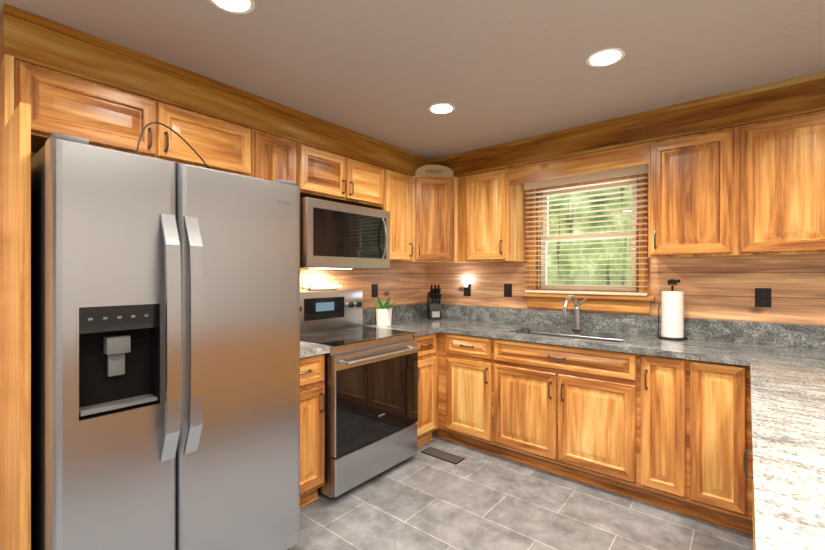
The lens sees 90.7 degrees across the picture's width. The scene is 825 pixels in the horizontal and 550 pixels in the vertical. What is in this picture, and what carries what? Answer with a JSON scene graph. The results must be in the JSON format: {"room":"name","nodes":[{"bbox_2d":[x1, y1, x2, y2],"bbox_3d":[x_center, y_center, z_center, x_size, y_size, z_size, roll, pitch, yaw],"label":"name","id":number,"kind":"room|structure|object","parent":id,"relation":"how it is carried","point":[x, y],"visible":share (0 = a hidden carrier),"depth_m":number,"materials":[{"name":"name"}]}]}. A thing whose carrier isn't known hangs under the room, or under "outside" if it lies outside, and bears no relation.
{"room":"kitchen","nodes":[
{"label":"kitchen","id":0,"kind":"room"},
{"bbox_2d":[31,152,424,308],"bbox_3d":[-1.690,0.148,2.001,0.100,2.380,5.600,0,0,39],"label":"wall","id":1,"kind":"structure","parent":0,"point":[402,283],"depth_m":3.64,"materials":[{"name":"brown wood"}]},
{"bbox_2d":[14,59,257,177],"bbox_3d":[-1.354,-0.702,2.061,0.338,0.280,0.980,0,0,39],"label":"upper cabinet","id":2,"kind":"object","parent":1,"relation":"attached to","point":[99,115],"depth_m":1.86,"materials":[{"name":"brown wood"}]},
{"bbox_2d":[0,3,431,175],"bbox_3d":[-0.830,-0.942,2.705,0.330,0.198,2.700,0,0,39],"label":"trim","id":3,"kind":"structure","parent":1,"relation":"attached to","point":[31,38],"depth_m":2.02,"materials":[{"name":"brown wood"}]},
{"bbox_2d":[258,131,301,197],"bbox_3d":[-0.944,-0.477,2.559,0.338,0.730,0.300,0,0,39],"label":"upper cabinet","id":4,"kind":"object","parent":1,"relation":"attached to","point":[278,157],"depth_m":2.46,"materials":[{"name":"brown wood"}]},
{"bbox_2d":[302,144,385,209],"bbox_3d":[-0.595,-0.687,2.984,0.338,0.310,0.790,0,0,39],"label":"upper cabinet","id":5,"kind":"object","parent":1,"relation":"attached to","point":[326,175],"depth_m":2.85,"materials":[{"name":"brown wood"}]},
{"bbox_2d":[300,197,389,268],"bbox_3d":[-0.551,-0.266,2.941,0.457,0.442,0.770,0,0,39],"label":"microwave","id":6,"kind":"object","parent":5,"relation":"attached to","point":[335,235],"visible":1,"depth_m":2.75,"materials":[{"name":"silver metal"}]},
{"bbox_2d":[372,284,377,296],"bbox_3d":[-0.328,0.138,3.567,0.009,0.115,0.075,0,0,39],"label":"outlet","id":7,"kind":"object","parent":1,"relation":"attached to","point":[374,290],"visible":0.98,"depth_m":3.56,"materials":[{"name":"black plastic"}]},
{"bbox_2d":[382,169,412,261],"bbox_3d":[-0.233,-0.477,3.425,0.338,0.730,0.341,0,0,39],"label":"upper cabinet","id":8,"kind":"object","parent":1,"relation":"attached to","point":[398,185],"depth_m":3.32,"materials":[{"name":"brown wood"}]},
{"bbox_2d":[0,0,824,158],"bbox_3d":[-0.261,-1.092,0.826,3.800,0.100,5.800,0,0,39],"label":"ceiling","id":9,"kind":"structure","parent":0,"point":[495,72],"depth_m":1.91,"materials":[{"name":"beige paint"}]},
{"bbox_2d":[209,0,254,13],"bbox_3d":[-0.686,-1.039,1.537,0.169,0.005,0.169,0,0,39],"label":"recessed light","id":10,"kind":"object","parent":9,"relation":"in","point":[238,6],"visible":1,"depth_m":1.57,"materials":[{"name":"white"}]},
{"bbox_2d":[428,103,454,113],"bbox_3d":[0.182,-1.039,2.546,0.169,0.005,0.169,0,0,39],"label":"recessed light","id":11,"kind":"object","parent":9,"relation":"in","point":[441,108],"visible":1,"depth_m":2.54,"materials":[{"name":"white"}]},
{"bbox_2d":[586,48,624,66],"bbox_3d":[0.922,-1.039,1.950,0.169,0.005,0.169,0,0,39],"label":"recessed light","id":12,"kind":"object","parent":9,"relation":"in","point":[605,57],"visible":1,"depth_m":1.94,"materials":[{"name":"white plastic"}]},
{"bbox_2d":[289,436,752,549],"bbox_3d":[-0.261,1.388,0.826,3.800,0.100,5.800,0,0,39],"label":"floor","id":13,"kind":"structure","parent":0,"point":[475,499],"depth_m":2.27,"materials":[{"name":"tile"}]},
{"bbox_2d":[0,54,30,549],"bbox_3d":[-1.537,0.248,1.555,0.698,2.180,0.026,0,0,39],"label":"surround","id":14,"kind":"object","parent":13,"relation":"on","point":[15,329],"visible":1,"depth_m":1.40,"materials":[{"name":"brown wood"}]},
{"bbox_2d":[31,122,299,549],"bbox_3d":[-1.120,0.348,1.849,0.913,1.980,0.910,0,0,39],"label":"refrigerator","id":15,"kind":"object","parent":13,"relation":"on","point":[165,354],"visible":1,"depth_m":1.48,"materials":[{"name":"silver metal"}]},
{"bbox_2d":[300,354,324,507],"bbox_3d":[-0.850,0.896,2.453,0.618,0.884,0.345,0,0,39],"label":"base cabinet","id":16,"kind":"object","parent":13,"relation":"on","point":[312,424],"depth_m":2.32,"materials":[{"name":"brown wood"}]},
{"bbox_2d":[300,342,329,357],"bbox_3d":[-0.841,0.370,2.446,0.643,0.165,0.350,0,0,39],"label":"countertop","id":17,"kind":"structure","parent":16,"relation":"on","point":[306,349],"depth_m":2.32,"materials":[{"name":"stone"}]},
{"bbox_2d":[300,289,419,498],"bbox_3d":[-0.434,0.728,2.845,0.708,1.220,0.770,0,0,39],"label":"range","id":18,"kind":"object","parent":13,"relation":"on","point":[371,396],"visible":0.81,"depth_m":2.65,"materials":[{"name":"silver metal"}]},
{"bbox_2d":[301,283,341,290],"bbox_3d":[-0.673,0.090,3.048,0.054,0.054,0.360,0,0,39],"label":"rolling pin","id":19,"kind":"object","parent":18,"relation":"on","point":[321,286],"visible":1,"depth_m":3.02,"materials":[{"name":"white"}]},
{"bbox_2d":[413,333,437,446],"bbox_3d":[-0.127,0.896,3.333,0.618,0.884,0.353,0,0,39],"label":"base cabinet","id":20,"kind":"object","parent":13,"relation":"on","point":[427,424],"depth_m":3.15,"materials":[{"name":"brown wood"}]},
{"bbox_2d":[363,307,439,336],"bbox_3d":[-0.128,0.370,3.299,0.660,0.165,0.310,0,0,39],"label":"countertop","id":21,"kind":"structure","parent":20,"relation":"on","point":[412,319],"depth_m":3.51,"materials":[{"name":"stone"}]},
{"bbox_2d":[372,297,396,325],"bbox_3d":[-0.220,0.295,3.398,0.232,0.244,0.224,0,0,39],"label":"plant","id":22,"kind":"object","parent":21,"relation":"on","point":[384,314],"visible":1,"depth_m":3.35,"materials":[{"name":"green plant"}]},
{"bbox_2d":[421,447,464,464],"bbox_3d":[0.221,1.335,3.018,0.320,0.006,0.120,0,0,39],"label":"floor vent","id":23,"kind":"object","parent":13,"relation":"in","point":[444,455],"visible":1,"depth_m":3.01,"materials":[{"name":"brown metal"}]},
{"bbox_2d":[437,332,536,456],"bbox_3d":[0.611,0.896,3.331,0.559,0.884,0.618,0,0,39],"label":"base cabinet","id":24,"kind":"object","parent":13,"relation":"on","point":[472,370],"depth_m":3.05,"materials":[{"name":"brown wood"}]},
{"bbox_2d":[501,368,620,493],"bbox_3d":[1.134,1.063,2.900,0.861,0.550,0.618,0,0,39],"label":"base cabinet","id":25,"kind":"object","parent":13,"relation":"on","point":[566,424],"depth_m":2.63,"materials":[{"name":"brown wood"}]},
{"bbox_2d":[621,352,704,519],"bbox_3d":[1.590,0.896,2.526,0.363,0.884,0.618,0,0,39],"label":"base cabinet","id":26,"kind":"object","parent":13,"relation":"on","point":[674,434],"depth_m":2.28,"materials":[{"name":"brown wood"}]},
{"bbox_2d":[392,303,824,364],"bbox_3d":[1.310,0.370,2.737,3.596,0.165,0.648,0,0,39],"label":"countertop","id":27,"kind":"structure","parent":26,"relation":"on","point":[709,340],"depth_m":2.64,"materials":[{"name":"stone"}]},
{"bbox_2d":[427,285,441,319],"bbox_3d":[0.209,0.253,3.823,0.108,0.328,0.194,0,0,-11],"label":"knife block","id":28,"kind":"object","parent":27,"relation":"on","point":[433,303],"visible":1,"depth_m":3.79,"materials":[{"name":"black plastic"}]},
{"bbox_2d":[523,331,625,342],"bbox_3d":[1.120,0.556,2.914,0.784,0.204,0.424,0,0,39],"label":"sink","id":29,"kind":"object","parent":27,"relation":"in","point":[577,336],"visible":0.04,"depth_m":3.08,"materials":[{"name":"silver metal"}]},
{"bbox_2d":[563,294,587,330],"bbox_3d":[1.205,0.280,3.005,0.111,0.274,0.255,0,0,39],"label":"faucet","id":30,"kind":"object","parent":27,"relation":"on","point":[577,318],"visible":1,"depth_m":3.06,"materials":[{"name":"silver metal"}]},
{"bbox_2d":[657,279,687,339],"bbox_3d":[1.711,0.222,2.680,0.169,0.391,0.169,0,0,39],"label":"paper towel holder","id":31,"kind":"object","parent":27,"relation":"on","point":[672,314],"visible":1,"depth_m":2.63,"materials":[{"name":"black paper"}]},
{"bbox_2d":[705,361,752,534],"bbox_3d":[1.774,0.896,2.374,0.336,0.884,0.618,0,0,39],"label":"base cabinet","id":32,"kind":"object","parent":13,"relation":"on","point":[728,420],"depth_m":2.11,"materials":[{"name":"brown wood"}]},
{"bbox_2d":[753,488,754,549],"bbox_3d":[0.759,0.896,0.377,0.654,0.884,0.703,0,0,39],"label":"base cabinet","id":33,"kind":"object","parent":13,"relation":"on","point":[753,488],"depth_m":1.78,"materials":[{"name":"brown wood"}]},
{"bbox_2d":[740,355,824,549],"bbox_3d":[1.237,0.435,0.921,0.750,0.035,2.250,0,0,39],"label":"countertop","id":34,"kind":"structure","parent":33,"relation":"on","point":[785,362],"depth_m":0.96,"materials":[{"name":"stone"}]},
{"bbox_2d":[425,255,824,325],"bbox_3d":[1.556,0.148,3.035,3.800,2.380,0.120,0,0,39],"label":"wall","id":35,"kind":"structure","parent":0,"point":[722,288],"depth_m":2.64,"materials":[{"name":"brown wood"}]},
{"bbox_2d":[390,176,469,263],"bbox_3d":[0.168,-0.477,3.708,0.598,0.730,0.598,0,0,39],"label":"upper cabinet","id":36,"kind":"object","parent":35,"relation":"attached to","point":[434,220],"visible":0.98,"depth_m":3.47,"materials":[{"name":"brown wood"}]},
{"bbox_2d":[415,165,452,176],"bbox_3d":[0.188,-0.896,3.507,0.330,0.105,0.020,0,0,-6],"label":"sign","id":37,"kind":"object","parent":36,"relation":"on","point":[435,170],"visible":0.96,"depth_m":3.50,"materials":[{"name":"beige wood"}]},
{"bbox_2d":[464,284,470,295],"bbox_3d":[0.509,0.138,3.809,0.075,0.115,0.008,0,0,39],"label":"duplex electrical outlet","id":38,"kind":"object","parent":35,"relation":"attached to","point":[467,291],"visible":0.79,"depth_m":3.80,"materials":[{"name":"black plastic"}]},
{"bbox_2d":[462,276,468,286],"bbox_3d":[0.494,0.065,3.791,0.052,0.103,0.039,0,0,39],"label":"light","id":39,"kind":"object","parent":38,"relation":"attached to","point":[465,280],"visible":1,"depth_m":3.78,"materials":[{"name":"white"}]},
{"bbox_2d":[504,284,511,296],"bbox_3d":[0.830,0.133,3.546,0.075,0.115,0.009,0,0,39],"label":"outlet","id":40,"kind":"object","parent":35,"relation":"attached to","point":[507,290],"visible":1,"depth_m":3.54,"materials":[{"name":"black plastic"}]},
{"bbox_2d":[522,173,654,312],"bbox_3d":[1.343,-0.267,3.170,0.960,1.070,0.180,0,0,39],"label":"window","id":41,"kind":"structure","parent":35,"relation":"in","point":[627,303],"depth_m":3.13,"materials":[{"name":"brown wood"}]},
{"bbox_2d":[524,165,647,295],"bbox_3d":[1.286,-0.312,3.108,0.900,0.910,0.065,0,0,39],"label":"window blinds","id":42,"kind":"object","parent":41,"relation":"attached to","point":[630,171],"visible":0.92,"depth_m":3.06,"materials":[{"name":"beige"}]},
{"bbox_2d":[432,71,824,176],"bbox_3d":[1.410,-0.942,2.858,3.596,0.198,0.334,0,0,39],"label":"trim","id":43,"kind":"structure","parent":35,"relation":"attached to","point":[805,94],"depth_m":2.55,"materials":[{"name":"brown wood"}]},
{"bbox_2d":[755,288,770,306],"bbox_3d":[2.131,0.138,2.476,0.075,0.115,0.008,0,0,39],"label":"duplex electrical outlet","id":44,"kind":"object","parent":35,"relation":"attached to","point":[762,297],"visible":1,"depth_m":2.47,"materials":[{"name":"black plastic"}]},
{"bbox_2d":[458,111,824,262],"bbox_3d":[1.555,-0.477,2.716,2.796,0.730,0.370,0,0,39],"label":"upper cabinet","id":45,"kind":"object","parent":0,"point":[754,190],"depth_m":2.38,"materials":[{"name":"brown wood"}]},
{"label":"outside","id":46,"kind":"structure","parent":0,"visible":0},
{"bbox_2d":[547,186,631,285],"bbox_3d":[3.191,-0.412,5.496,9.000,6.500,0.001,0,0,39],"label":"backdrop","id":47,"kind":"structure","parent":46,"point":[608,272],"depth_m":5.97,"materials":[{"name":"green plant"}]}
]}

